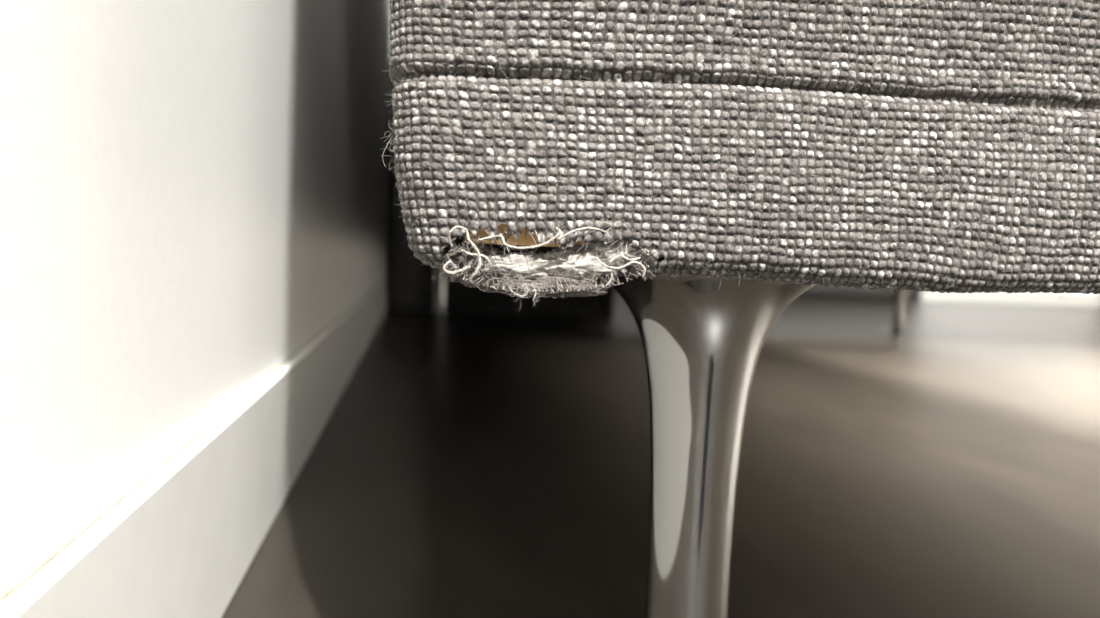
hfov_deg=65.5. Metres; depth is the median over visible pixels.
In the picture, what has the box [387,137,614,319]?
wall
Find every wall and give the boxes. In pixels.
[0,0,393,591]
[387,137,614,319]
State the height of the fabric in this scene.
0.012 m
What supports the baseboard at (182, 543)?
attached to the wall at (193, 192)
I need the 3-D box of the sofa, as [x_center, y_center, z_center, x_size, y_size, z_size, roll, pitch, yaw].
[0.382,-0.341,0.993,1.060,0.840,1.565,2,3,-9]
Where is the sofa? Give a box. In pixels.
[381,0,1099,617]
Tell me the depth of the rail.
4.33 m
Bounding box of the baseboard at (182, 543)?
[0,279,387,617]
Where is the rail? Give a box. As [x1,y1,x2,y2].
[909,291,1099,306]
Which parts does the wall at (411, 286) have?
panel, panel, panel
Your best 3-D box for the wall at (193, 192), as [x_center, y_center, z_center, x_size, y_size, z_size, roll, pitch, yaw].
[-0.163,-1.147,0.560,0.100,2.450,6.700,2,3,-9]
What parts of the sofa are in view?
leg, frame rail, leg, leg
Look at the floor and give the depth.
0.50 m
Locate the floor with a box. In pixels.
[222,291,1099,617]
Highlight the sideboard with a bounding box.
[615,284,919,302]
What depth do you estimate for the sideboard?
3.73 m

